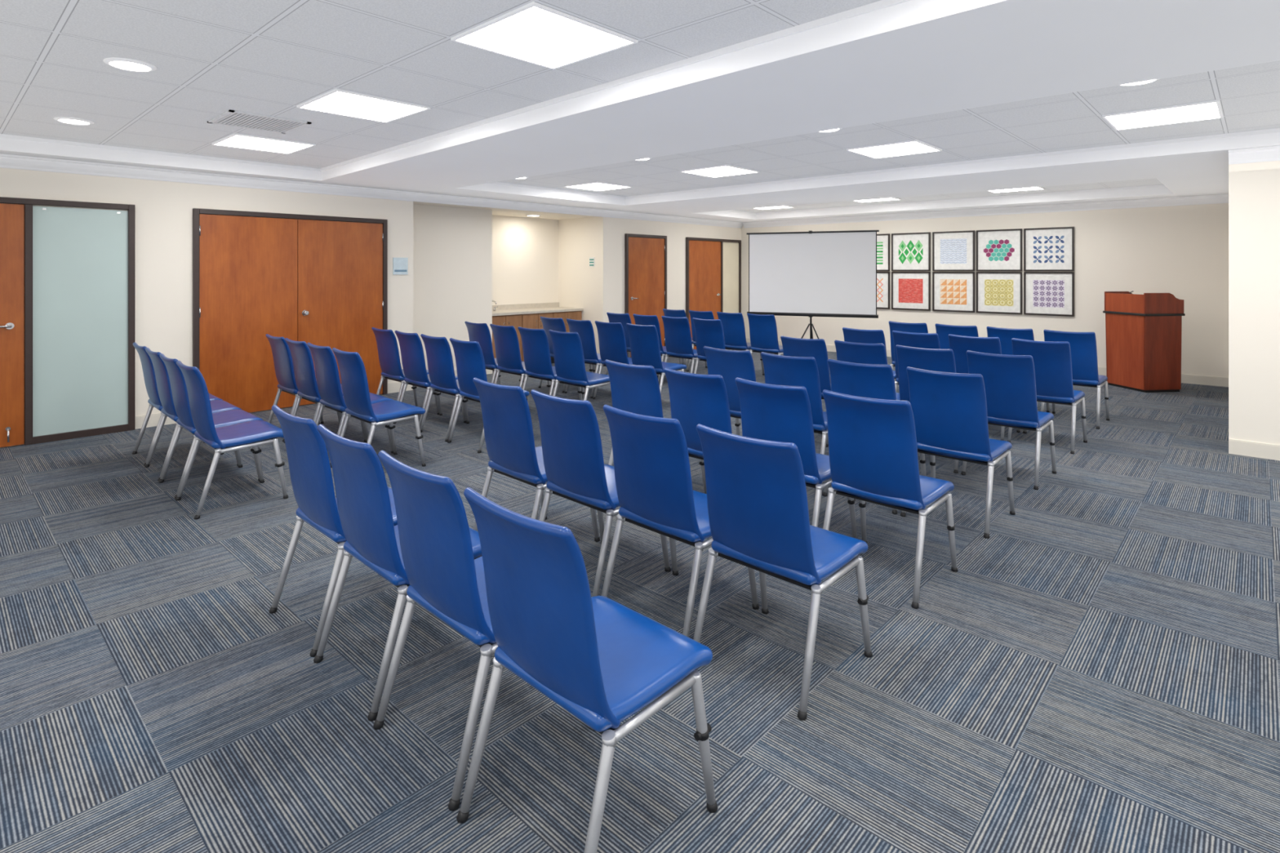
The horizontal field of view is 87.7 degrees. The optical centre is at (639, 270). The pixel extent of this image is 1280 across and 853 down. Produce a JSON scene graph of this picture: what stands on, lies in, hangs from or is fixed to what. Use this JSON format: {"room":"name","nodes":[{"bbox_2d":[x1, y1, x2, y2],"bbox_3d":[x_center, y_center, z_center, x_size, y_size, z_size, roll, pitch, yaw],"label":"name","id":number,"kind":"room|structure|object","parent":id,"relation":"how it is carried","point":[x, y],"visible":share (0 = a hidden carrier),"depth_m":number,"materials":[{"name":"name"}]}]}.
{"room":"conference room","nodes":[
{"label":"conference room","id":0,"kind":"room"},
{"bbox_2d":[0,167,741,448],"bbox_3d":[-3.311,0.145,8.848,1.300,2.710,14.450,0,0,43],"label":"wall","id":1,"kind":"structure","parent":0,"point":[462,260],"depth_m":8.94,"materials":[{"name":"beige paint"}]},
{"bbox_2d":[0,196,135,447],"bbox_3d":[-5.343,0.440,5.638,0.095,2.120,1.740,0,0,43],"label":"door","id":2,"kind":"structure","parent":1,"relation":"in","point":[68,275],"depth_m":5.93,"materials":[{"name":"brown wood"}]},
{"bbox_2d":[192,208,387,413],"bbox_3d":[-3.745,0.440,7.354,0.098,2.120,2.010,0,0,43],"label":"door","id":3,"kind":"structure","parent":1,"relation":"in","point":[320,282],"depth_m":7.18,"materials":[{"name":"brown wood"}]},
{"bbox_2d":[135,368,492,429],"bbox_3d":[-3.599,1.440,7.867,0.414,0.120,12.620,0,0,43],"label":"baseboard","id":4,"kind":"structure","parent":1,"relation":"attached to","point":[153,420],"depth_m":6.48,"materials":[{"name":"paint"}]},
{"bbox_2d":[0,153,742,228],"bbox_3d":[-2.810,-0.925,8.382,0.068,0.110,14.449,0,0,43],"label":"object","id":5,"kind":"structure","parent":1,"relation":"attached to","point":[6,161],"depth_m":7.34,"materials":[{"name":"white paint"}]},
{"bbox_2d":[624,233,666,357],"bbox_3d":[0.132,0.440,11.526,0.095,2.120,1.040,0,0,43],"label":"door","id":6,"kind":"structure","parent":1,"relation":"in","point":[645,257],"depth_m":11.52,"materials":[{"name":"brown wood"}]},
{"bbox_2d":[685,236,741,349],"bbox_3d":[1.477,0.440,12.972,0.095,2.120,1.750,0,0,43],"label":"door","id":7,"kind":"structure","parent":1,"relation":"in","point":[713,268],"depth_m":12.91,"materials":[{"name":"brown wood"}]},
{"bbox_2d":[0,349,1279,852],"bbox_3d":[0.695,1.550,5.226,12.100,0.100,14.600,0,0,43],"label":"floor","id":8,"kind":"structure","parent":0,"point":[1098,672],"depth_m":2.45,"materials":[{"name":"carpet"}]},
{"bbox_2d":[132,342,222,466],"bbox_3d":[-3.792,1.042,5.469,0.504,0.916,0.553,0,0,44],"label":"chair","id":9,"kind":"object","parent":8,"relation":"on","point":[150,382],"visible":0.54,"depth_m":5.27,"materials":[{"name":"blue plastic"}]},
{"bbox_2d":[144,347,241,480],"bbox_3d":[-3.419,1.042,5.103,0.504,0.916,0.553,0,0,44],"label":"chair","id":10,"kind":"object","parent":8,"relation":"on","point":[163,384],"visible":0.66,"depth_m":4.94,"materials":[{"name":"blue plastic"}]},
{"bbox_2d":[158,353,262,498],"bbox_3d":[-3.047,1.042,4.738,0.504,0.916,0.553,0,0,44],"label":"chair","id":11,"kind":"object","parent":8,"relation":"on","point":[178,385],"visible":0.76,"depth_m":4.62,"materials":[{"name":"blue plastic"}]},
{"bbox_2d":[175,360,288,519],"bbox_3d":[-2.675,1.042,4.373,0.504,0.916,0.553,0,0,44],"label":"chair","id":12,"kind":"object","parent":8,"relation":"on","point":[254,433],"visible":0.96,"depth_m":4.24,"materials":[{"name":"blue plastic"}]},
{"bbox_2d":[265,333,341,441],"bbox_3d":[-3.119,1.042,6.195,0.504,0.916,0.553,0,0,44],"label":"chair","id":13,"kind":"object","parent":8,"relation":"on","point":[282,359],"visible":0.57,"depth_m":6.00,"materials":[{"name":"blue plastic"}]},
{"bbox_2d":[283,337,366,443],"bbox_3d":[-2.746,1.042,5.829,0.504,0.916,0.553,0,0,44],"label":"chair","id":14,"kind":"object","parent":8,"relation":"on","point":[301,355],"visible":0.6,"depth_m":5.63,"materials":[{"name":"blue plastic"}]},
{"bbox_2d":[268,404,397,657],"bbox_3d":[-1.269,1.042,2.945,0.504,0.916,0.553,0,0,44],"label":"chair","id":15,"kind":"object","parent":8,"relation":"on","point":[308,462],"visible":0.64,"depth_m":2.73,"materials":[{"name":"blue plastic"}]},
{"bbox_2d":[306,342,393,465],"bbox_3d":[-2.372,1.042,5.462,0.504,0.916,0.553,0,0,44],"label":"chair","id":16,"kind":"object","parent":8,"relation":"on","point":[328,381],"visible":0.66,"depth_m":5.28,"materials":[{"name":"blue plastic"}]},
{"bbox_2d":[330,347,426,467],"bbox_3d":[-2.000,1.042,5.097,0.504,0.916,0.553,0,0,44],"label":"chair","id":17,"kind":"object","parent":8,"relation":"on","point":[354,383],"visible":0.94,"depth_m":4.96,"materials":[{"name":"blue plastic"}]},
{"bbox_2d":[313,424,482,721],"bbox_3d":[-0.893,1.042,2.576,0.504,0.916,0.553,0,0,44],"label":"chair","id":18,"kind":"object","parent":8,"relation":"on","point":[362,491],"visible":0.68,"depth_m":2.36,"materials":[{"name":"blue plastic"}]},
{"bbox_2d":[371,327,439,414],"bbox_3d":[-2.437,1.042,6.926,0.504,0.916,0.553,0,0,44],"label":"chair","id":19,"kind":"object","parent":8,"relation":"on","point":[386,340],"visible":0.7,"depth_m":6.75,"materials":[{"name":"blue plastic"}]},
{"bbox_2d":[393,330,466,428],"bbox_3d":[-2.064,1.042,6.560,0.504,0.916,0.553,0,0,44],"label":"chair","id":20,"kind":"object","parent":8,"relation":"on","point":[413,361],"visible":0.66,"depth_m":6.38,"materials":[{"name":"blue plastic"}]},
{"bbox_2d":[373,450,497,811],"bbox_3d":[-0.517,1.042,2.207,0.504,0.916,0.553,0,0,44],"label":"chair","id":21,"kind":"object","parent":8,"relation":"on","point":[443,575],"visible":0.66,"depth_m":1.99,"materials":[{"name":"blue plastic"}]},
{"bbox_2d":[420,333,469,441],"bbox_3d":[-1.691,1.042,6.194,0.504,0.916,0.553,0,0,44],"label":"chair","id":22,"kind":"object","parent":8,"relation":"on","point":[438,352],"visible":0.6,"depth_m":6.01,"materials":[{"name":"blue plastic"}]},
{"bbox_2d":[447,337,529,453],"bbox_3d":[-1.319,1.042,5.830,0.504,0.916,0.553,0,0,44],"label":"chair","id":23,"kind":"object","parent":8,"relation":"on","point":[468,355],"visible":0.53,"depth_m":5.68,"materials":[{"name":"blue plastic"}]},
{"bbox_2d":[464,320,523,388],"bbox_3d":[-1.688,1.042,7.732,0.504,0.916,0.553,0,0,44],"label":"chair","id":24,"kind":"object","parent":8,"relation":"on","point":[479,332],"visible":0.38,"depth_m":7.50,"materials":[{"name":"blue plastic"}]},
{"bbox_2d":[492,314,522,371],"bbox_3d":[-2.229,1.085,10.221,0.634,0.830,0.611,0,0,43],"label":"base cabinet","id":25,"kind":"object","parent":8,"relation":"on","point":[516,320],"visible":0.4,"depth_m":10.08,"materials":[{"name":"brown wood"}]},
{"bbox_2d":[492,306,583,315],"bbox_3d":[-1.810,0.650,10.669,0.642,0.040,1.850,0,0,43],"label":"countertop","id":26,"kind":"structure","parent":25,"relation":"on","point":[552,309],"depth_m":10.55,"materials":[{"name":"stone"}]},
{"bbox_2d":[489,324,551,399],"bbox_3d":[-1.316,1.042,7.367,0.504,0.916,0.553,0,0,44],"label":"chair","id":27,"kind":"object","parent":8,"relation":"on","point":[507,348],"visible":0.71,"depth_m":7.19,"materials":[{"name":"blue plastic"}]},
{"bbox_2d":[472,377,599,542],"bbox_3d":[-0.580,1.042,3.684,0.504,0.916,0.553,0,0,44],"label":"chair","id":28,"kind":"object","parent":8,"relation":"on","point":[512,451],"visible":0.73,"depth_m":3.50,"materials":[{"name":"blue plastic"}]},
{"bbox_2d":[521,312,553,361],"bbox_3d":[-1.812,1.085,10.670,0.634,0.830,0.611,0,0,43],"label":"base cabinet","id":29,"kind":"object","parent":8,"relation":"on","point":[531,321],"visible":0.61,"depth_m":10.41,"materials":[{"name":"brown wood"}]},
{"bbox_2d":[517,326,582,399],"bbox_3d":[-0.942,1.042,7.000,0.504,0.916,0.553,0,0,44],"label":"chair","id":30,"kind":"object","parent":8,"relation":"on","point":[535,347],"visible":0.75,"depth_m":6.82,"materials":[{"name":"blue plastic"}]},
{"bbox_2d":[538,316,592,392],"bbox_3d":[-0.939,1.042,8.538,0.504,0.916,0.553,0,0,44],"label":"chair","id":31,"kind":"object","parent":8,"relation":"on","point":[548,323],"visible":0.34,"depth_m":8.39,"materials":[{"name":"blue plastic"}]},
{"bbox_2d":[548,329,609,400],"bbox_3d":[-0.571,1.042,6.636,0.504,0.916,0.553,0,0,44],"label":"chair","id":32,"kind":"object","parent":8,"relation":"on","point":[568,353],"visible":0.88,"depth_m":6.47,"materials":[{"name":"blue plastic"}]},
{"bbox_2d":[564,318,601,398],"bbox_3d":[-0.566,1.042,8.171,0.504,0.916,0.553,0,0,44],"label":"chair","id":33,"kind":"object","parent":8,"relation":"on","point":[584,329],"visible":0.42,"depth_m":7.95,"materials":[{"name":"blue plastic"}]},
{"bbox_2d":[456,487,717,852],"bbox_3d":[-0.142,1.042,1.840,0.504,0.916,0.553,0,0,44],"label":"chair","id":34,"kind":"object","parent":8,"relation":"on","point":[602,660],"visible":1,"depth_m":1.70,"materials":[{"name":"blue plastic"}]},
{"bbox_2d":[530,389,671,596],"bbox_3d":[-0.204,1.042,3.315,0.504,0.916,0.553,0,0,44],"label":"chair","id":35,"kind":"object","parent":8,"relation":"on","point":[576,471],"visible":0.79,"depth_m":3.13,"materials":[{"name":"blue plastic"}]},
{"bbox_2d":[592,320,632,399],"bbox_3d":[-0.194,1.042,7.807,0.504,0.916,0.553,0,0,44],"label":"chair","id":36,"kind":"object","parent":8,"relation":"on","point":[611,337],"visible":0.53,"depth_m":7.63,"materials":[{"name":"blue plastic"}]},
{"bbox_2d":[604,360,706,493],"bbox_3d":[0.101,1.042,4.416,0.504,0.916,0.553,0,0,44],"label":"chair","id":37,"kind":"object","parent":8,"relation":"on","point":[635,388],"visible":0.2,"depth_m":4.23,"materials":[{"name":"blue plastic"}]},
{"bbox_2d":[626,323,686,394],"bbox_3d":[0.179,1.042,7.440,0.504,0.916,0.553,0,0,44],"label":"chair","id":38,"kind":"object","parent":8,"relation":"on","point":[645,349],"visible":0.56,"depth_m":7.26,"materials":[{"name":"blue plastic"}]},
{"bbox_2d":[632,313,682,383],"bbox_3d":[0.238,1.042,9.035,0.504,0.916,0.553,0,0,44],"label":"chair","id":39,"kind":"object","parent":8,"relation":"on","point":[644,320],"visible":0.36,"depth_m":8.79,"materials":[{"name":"blue plastic"}]},
{"bbox_2d":[601,404,759,637],"bbox_3d":[0.171,1.042,2.947,0.504,0.916,0.553,0,0,44],"label":"chair","id":40,"kind":"object","parent":8,"relation":"on","point":[655,493],"visible":0.87,"depth_m":2.77,"materials":[{"name":"blue plastic"}]},
{"bbox_2d":[661,315,699,373],"bbox_3d":[0.611,1.042,8.670,0.504,0.916,0.553,0,0,44],"label":"chair","id":41,"kind":"object","parent":8,"relation":"on","point":[678,344],"visible":0.74,"depth_m":8.50,"materials":[{"name":"blue plastic"}]},
{"bbox_2d":[663,368,732,459],"bbox_3d":[0.476,1.042,4.048,0.504,0.916,0.553,0,0,44],"label":"chair","id":42,"kind":"object","parent":8,"relation":"on","point":[695,399],"visible":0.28,"depth_m":3.88,"materials":[{"name":"blue plastic"}]},
{"bbox_2d":[692,317,725,373],"bbox_3d":[0.983,1.042,8.304,0.504,0.916,0.553,0,0,44],"label":"chair","id":43,"kind":"object","parent":8,"relation":"on","point":[708,332],"visible":0.43,"depth_m":8.14,"materials":[{"name":"blue plastic"}]},
{"bbox_2d":[703,346,755,435],"bbox_3d":[0.823,1.042,5.192,0.504,0.916,0.553,0,0,44],"label":"chair","id":44,"kind":"object","parent":8,"relation":"on","point":[731,365],"visible":0.3,"depth_m":5.03,"materials":[{"name":"blue plastic"}]},
{"bbox_2d":[716,311,764,375],"bbox_3d":[1.428,1.042,9.548,0.504,0.916,0.553,0,0,44],"label":"chair","id":45,"kind":"object","parent":8,"relation":"on","point":[733,323],"visible":0.56,"depth_m":9.37,"materials":[{"name":"blue plastic"}]},
{"bbox_2d":[746,313,783,355],"bbox_3d":[1.800,1.042,9.183,0.504,0.916,0.553,0,0,44],"label":"chair","id":46,"kind":"object","parent":8,"relation":"on","point":[763,335],"visible":0.8,"depth_m":9.01,"materials":[{"name":"blue plastic"}]},
{"bbox_2d":[693,423,872,720],"bbox_3d":[0.546,1.042,2.579,0.504,0.916,0.553,0,0,44],"label":"chair","id":47,"kind":"object","parent":8,"relation":"on","point":[756,489],"visible":1,"depth_m":2.42,"materials":[{"name":"blue plastic"}]},
{"bbox_2d":[760,351,827,454],"bbox_3d":[1.199,1.042,4.824,0.504,0.916,0.553,0,0,44],"label":"chair","id":48,"kind":"object","parent":8,"relation":"on","point":[779,370],"visible":0.44,"depth_m":4.59,"materials":[{"name":"blue plastic"}]},
{"bbox_2d":[735,377,857,538],"bbox_3d":[0.851,1.042,3.680,0.504,0.916,0.553,0,0,44],"label":"chair","id":49,"kind":"object","parent":8,"relation":"on","point":[769,412],"visible":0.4,"depth_m":3.48,"materials":[{"name":"blue plastic"}]},
{"bbox_2d":[780,335,831,447],"bbox_3d":[1.592,1.042,6.020,0.504,0.916,0.553,0,0,44],"label":"chair","id":50,"kind":"object","parent":8,"relation":"on","point":[816,348],"visible":0.23,"depth_m":5.78,"materials":[{"name":"blue plastic"}]},
{"bbox_2d":[746,230,879,338],"bbox_3d":[2.543,0.456,9.858,1.888,2.073,0.648,0,0,23],"label":"projection screen","id":51,"kind":"object","parent":8,"relation":"on","point":[816,273],"visible":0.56,"depth_m":9.70,"materials":[{"name":"fabric"}]},
{"bbox_2d":[834,339,900,400],"bbox_3d":[1.968,1.042,5.652,0.504,0.916,0.553,0,0,44],"label":"chair","id":52,"kind":"object","parent":8,"relation":"on","point":[849,352],"visible":0.17,"depth_m":5.46,"materials":[{"name":"blue plastic"}]},
{"bbox_2d":[842,327,896,381],"bbox_3d":[2.416,1.042,6.906,0.504,0.916,0.553,0,0,44],"label":"chair","id":53,"kind":"object","parent":8,"relation":"on","point":[854,335],"visible":0.22,"depth_m":6.72,"materials":[{"name":"blue plastic"}]},
{"bbox_2d":[822,359,926,514],"bbox_3d":[1.573,1.042,4.456,0.504,0.916,0.553,0,0,44],"label":"chair","id":54,"kind":"object","parent":8,"relation":"on","point":[859,380],"visible":0.2,"depth_m":4.27,"materials":[{"name":"blue plastic"}]},
{"bbox_2d":[822,389,958,608],"bbox_3d":[1.228,1.042,3.311,0.504,0.916,0.553,0,0,44],"label":"chair","id":55,"kind":"object","parent":8,"relation":"on","point":[873,448],"visible":0.96,"depth_m":3.15,"materials":[{"name":"blue plastic"}]},
{"bbox_2d":[888,320,928,369],"bbox_3d":[3.212,1.042,7.763,0.504,0.916,0.553,0,0,44],"label":"chair","id":56,"kind":"object","parent":8,"relation":"on","point":[894,326],"visible":0.26,"depth_m":7.61,"materials":[{"name":"blue plastic"}]},
{"bbox_2d":[892,330,940,392],"bbox_3d":[2.791,1.042,6.538,0.504,0.916,0.553,0,0,44],"label":"chair","id":57,"kind":"object","parent":8,"relation":"on","point":[923,340],"visible":0.27,"depth_m":6.37,"materials":[{"name":"blue plastic"}]},
{"bbox_2d":[895,344,958,473],"bbox_3d":[2.344,1.042,5.282,0.504,0.916,0.553,0,0,44],"label":"chair","id":58,"kind":"object","parent":8,"relation":"on","point":[929,359],"visible":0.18,"depth_m":5.12,"materials":[{"name":"blue plastic"}]},
{"bbox_2d":[935,323,978,349],"bbox_3d":[3.588,1.042,7.395,0.504,0.916,0.553,0,0,44],"label":"chair","id":59,"kind":"object","parent":8,"relation":"on","point":[943,331],"visible":0.17,"depth_m":7.25,"materials":[{"name":"blue plastic"}]},
{"bbox_2d":[900,366,1015,538],"bbox_3d":[1.950,1.042,4.087,0.504,0.916,0.553,0,0,44],"label":"chair","id":60,"kind":"object","parent":8,"relation":"on","point":[949,410],"visible":0.88,"depth_m":3.92,"materials":[{"name":"blue plastic"}]},
{"bbox_2d":[948,333,1020,440],"bbox_3d":[3.168,1.042,6.169,0.504,0.916,0.553,0,0,44],"label":"chair","id":61,"kind":"object","parent":8,"relation":"on","point":[959,344],"visible":0.2,"depth_m":6.02,"materials":[{"name":"blue plastic"}]},
{"bbox_2d":[960,350,1057,489],"bbox_3d":[2.720,1.042,4.914,0.504,0.916,0.553,0,0,44],"label":"chair","id":62,"kind":"object","parent":8,"relation":"on","point":[1009,380],"visible":0.75,"depth_m":4.73,"materials":[{"name":"blue plastic"}]},
{"bbox_2d":[986,326,1049,412],"bbox_3d":[3.965,1.042,7.025,0.504,0.916,0.553,0,0,44],"label":"chair","id":63,"kind":"object","parent":8,"relation":"on","point":[1005,335],"visible":0.18,"depth_m":6.87,"materials":[{"name":"blue plastic"}]},
{"bbox_2d":[1007,337,1087,453],"bbox_3d":[3.543,1.042,5.801,0.504,0.916,0.553,0,0,44],"label":"chair","id":64,"kind":"object","parent":8,"relation":"on","point":[1052,362],"visible":0.74,"depth_m":5.61,"materials":[{"name":"blue plastic"}]},
{"bbox_2d":[1040,329,1110,429],"bbox_3d":[4.340,1.042,6.657,0.504,0.916,0.553,0,0,44],"label":"chair","id":65,"kind":"object","parent":8,"relation":"on","point":[1083,348],"visible":0.65,"depth_m":6.45,"materials":[{"name":"blue plastic"}]},
{"bbox_2d":[1102,290,1185,392],"bbox_3d":[6.409,0.880,8.501,0.549,1.241,0.644,0,0,-7],"label":"lectern","id":66,"kind":"object","parent":8,"relation":"on","point":[1143,332],"visible":0.94,"depth_m":8.23,"materials":[{"name":"brown wood"}]},
{"bbox_2d":[1104,291,1183,313],"bbox_3d":[6.413,0.403,8.502,0.530,0.255,0.620,0,0,-7],"label":"lectern top","id":67,"kind":"object","parent":66,"relation":"attached to","point":[1115,302],"depth_m":8.22,"materials":[{"name":"brown wood"}]},
{"bbox_2d":[0,0,1279,222],"bbox_3d":[1.120,-1.070,4.728,10.800,0.180,14.450,0,0,43],"label":"ceiling","id":68,"kind":"structure","parent":0,"point":[211,58],"depth_m":3.91,"materials":[{"name":"white paint"}]},
{"bbox_2d":[102,57,156,71],"bbox_3d":[-2.741,-1.104,3.587,0.230,0.012,0.230,0,0,43],"label":"recessed light","id":69,"kind":"object","parent":68,"relation":"in","point":[126,64],"visible":1,"depth_m":3.56,"materials":[{"name":"white paint"}]},
{"bbox_2d":[207,109,311,133],"bbox_3d":[-2.841,-1.105,4.977,0.540,0.010,0.540,0,0,43],"label":"ceiling vent","id":70,"kind":"object","parent":68,"relation":"in","point":[231,117],"visible":1,"depth_m":4.95,"materials":[{"name":"metal"}]},
{"bbox_2d":[211,133,315,154],"bbox_3d":[-3.290,-1.104,5.831,0.632,0.012,0.632,0,0,43],"label":"ceiling light panel","id":71,"kind":"object","parent":68,"relation":"attached to","point":[236,140],"visible":1,"depth_m":5.81,"materials":[{"name":"white paint"}]},
{"bbox_2d":[296,88,430,122],"bbox_3d":[-1.869,-1.104,4.510,0.632,0.012,0.632,0,0,43],"label":"ceiling light panel","id":72,"kind":"object","parent":68,"relation":"attached to","point":[335,101],"visible":1,"depth_m":4.48,"materials":[{"name":"white paint"}]},
{"bbox_2d":[0,0,1006,180],"bbox_3d":[-1.643,-1.045,1.978,9.900,0.130,5.260,0,0,43],"label":"ceiling beam","id":73,"kind":"structure","parent":68,"relation":"attached to","point":[881,16],"depth_m":3.90,"materials":[{"name":"white paint"}]},
{"bbox_2d":[450,1,638,69],"bbox_3d":[-0.456,-1.104,3.196,0.632,0.012,0.632,0,0,43],"label":"ceiling light panel","id":74,"kind":"object","parent":68,"relation":"attached to","point":[535,33],"visible":1,"depth_m":3.16,"materials":[{"name":"white paint"}]},
{"bbox_2d":[680,164,759,177],"bbox_3d":[0.891,-1.104,7.434,0.632,0.012,0.632,0,0,43],"label":"ceiling light panel","id":75,"kind":"object","parent":68,"relation":"attached to","point":[723,170],"visible":1,"depth_m":7.38,"materials":[{"name":"white paint"}]},
{"bbox_2d":[845,139,942,158],"bbox_3d":[2.326,-1.104,6.099,0.632,0.012,0.632,0,0,43],"label":"ceiling light panel","id":76,"kind":"object","parent":68,"relation":"attached to","point":[915,146],"visible":1,"depth_m":6.08,"materials":[{"name":"white paint"}]},
{"bbox_2d":[694,177,1174,219],"bbox_3d":[3.849,-1.045,9.940,6.300,0.130,2.000,0,0,43],"label":"trim","id":77,"kind":"structure","parent":68,"relation":"attached to","point":[1157,189],"depth_m":10.23,"materials":[{"name":"white paint"}]},
{"bbox_2d":[1102,99,1222,130],"bbox_3d":[3.747,-1.104,4.778,0.632,0.012,0.632,0,0,43],"label":"ceiling light panel","id":78,"kind":"object","parent":68,"relation":"attached to","point":[1206,110],"visible":1,"depth_m":4.74,"materials":[{"name":"white paint"}]},
{"bbox_2d":[741,203,1228,377],"bbox_3d":[5.615,0.145,10.517,12.100,2.710,0.150,0,0,43],"label":"wall","id":79,"kind":"structure","parent":0,"point":[1181,251],"depth_m":9.46,"materials":[{"name":"beige paint"}]},
{"bbox_2d":[876,271,889,309],"bbox_3d":[4.101,0.345,11.803,0.650,0.650,0.032,0,0,43],"label":"framed print","id":80,"kind":"object","parent":79,"relation":"attached to","point":[882,277],"visible":0.4,"depth_m":11.65,"materials":[{"name":"white paper"}]},
{"bbox_2d":[876,233,889,271],"bbox_3d":[4.101,-0.315,11.803,0.650,0.650,0.032,0,0,43],"label":"framed print","id":81,"kind":"object","parent":79,"relation":"attached to","point":[882,240],"visible":0.41,"depth_m":11.65,"materials":[{"name":"white paper"}]},
{"bbox_2d":[891,271,930,311],"bbox_3d":[4.602,0.345,11.337,0.650,0.650,0.032,0,0,43],"label":"framed print","id":82,"kind":"object","parent":79,"relation":"attached to","point":[910,291],"visible":1,"depth_m":11.32,"materials":[{"name":"red paper"}]},
{"bbox_2d":[891,231,930,271],"bbox_3d":[4.602,-0.315,11.337,0.650,0.650,0.032,0,0,43],"label":"framed print","id":83,"kind":"object","parent":79,"relation":"attached to","point":[910,251],"visible":1,"depth_m":11.32,"materials":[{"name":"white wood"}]},
{"bbox_2d":[932,271,974,312],"bbox_3d":[5.108,0.345,10.867,0.650,0.650,0.032,0,0,43],"label":"framed print","id":84,"kind":"object","parent":79,"relation":"attached to","point":[952,291],"visible":1,"depth_m":10.86,"materials":[{"name":"white paper"}]},
{"bbox_2d":[932,230,974,271],"bbox_3d":[5.108,-0.315,10.867,0.650,0.650,0.032,0,0,43],"label":"framed print","id":85,"kind":"object","parent":79,"relation":"attached to","point":[952,251],"visible":1,"depth_m":10.86,"materials":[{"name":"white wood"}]},
{"bbox_2d":[742,194,1228,227],"bbox_3d":[4.874,-0.925,11.057,7.540,0.110,0.068,0,0,43],"label":"trim","id":86,"kind":"structure","parent":79,"relation":"attached to","point":[1218,198],"depth_m":10.24,"materials":[{"name":"white paint"}]},
{"bbox_2d":[746,337,1228,386],"bbox_3d":[4.874,1.440,11.093,7.590,0.120,0.014,0,0,43],"label":"baseboard","id":87,"kind":"structure","parent":79,"relation":"attached to","point":[1187,379],"depth_m":8.80,"materials":[{"name":"paint"}]},
{"bbox_2d":[976,271,1022,314],"bbox_3d":[5.602,0.345,10.407,0.650,0.650,0.032,0,0,43],"label":"framed print","id":88,"kind":"object","parent":79,"relation":"attached to","point":[997,292],"visible":1,"depth_m":10.40,"materials":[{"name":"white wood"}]},
{"bbox_2d":[976,228,1022,271],"bbox_3d":[5.602,-0.315,10.407,0.650,0.650,0.032,0,0,43],"label":"framed print","id":89,"kind":"object","parent":79,"relation":"attached to","point":[997,250],"visible":1,"depth_m":10.40,"materials":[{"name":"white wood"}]},
{"bbox_2d":[1023,271,1074,316],"bbox_3d":[6.096,0.345,9.948,0.650,0.650,0.032,0,0,43],"label":"framed print","id":90,"kind":"object","parent":79,"relation":"attached to","point":[1045,293],"visible":1,"depth_m":9.94,"materials":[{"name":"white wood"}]},
{"bbox_2d":[1023,226,1074,271],"bbox_3d":[6.096,-0.315,9.948,0.650,0.650,0.032,0,0,43],"label":"framed print","id":91,"kind":"object","parent":79,"relation":"attached to","point":[1045,249],"visible":1,"depth_m":9.94,"materials":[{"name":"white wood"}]},
{"bbox_2d":[1228,160,1279,444],"bbox_3d":[7.414,0.260,5.908,3.188,2.480,4.150,0,0,43],"label":"wall","id":92,"kind":"structure","parent":0,"point":[1254,188],"depth_m":5.37,"materials":[{"name":"beige paint"}]},
{"bbox_2d":[456,60,1279,205],"bbox_3d":[2.231,-1.045,5.777,9.400,0.130,2.900,0,0,43],"label":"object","id":93,"kind":"structure","parent":92,"relation":"attached to","point":[1266,137],"depth_m":6.85,"materials":[{"name":"white paint"}]},
{"bbox_2d":[1228,438,1279,460],"bbox_3d":[5.996,1.440,4.383,3.188,0.120,0.014,0,0,43],"label":"baseboard","id":94,"kind":"structure","parent":92,"relation":"attached to","point":[1253,449],"depth_m":5.36,"materials":[{"name":"paint"}]},
{"bbox_2d":[1228,145,1279,164],"bbox_3d":[5.978,-0.925,4.363,3.188,0.110,0.068,0,0,43],"label":"trim","id":95,"kind":"structure","parent":92,"relation":"attached to","point":[1268,153],"depth_m":5.34,"materials":[{"name":"white paint"}]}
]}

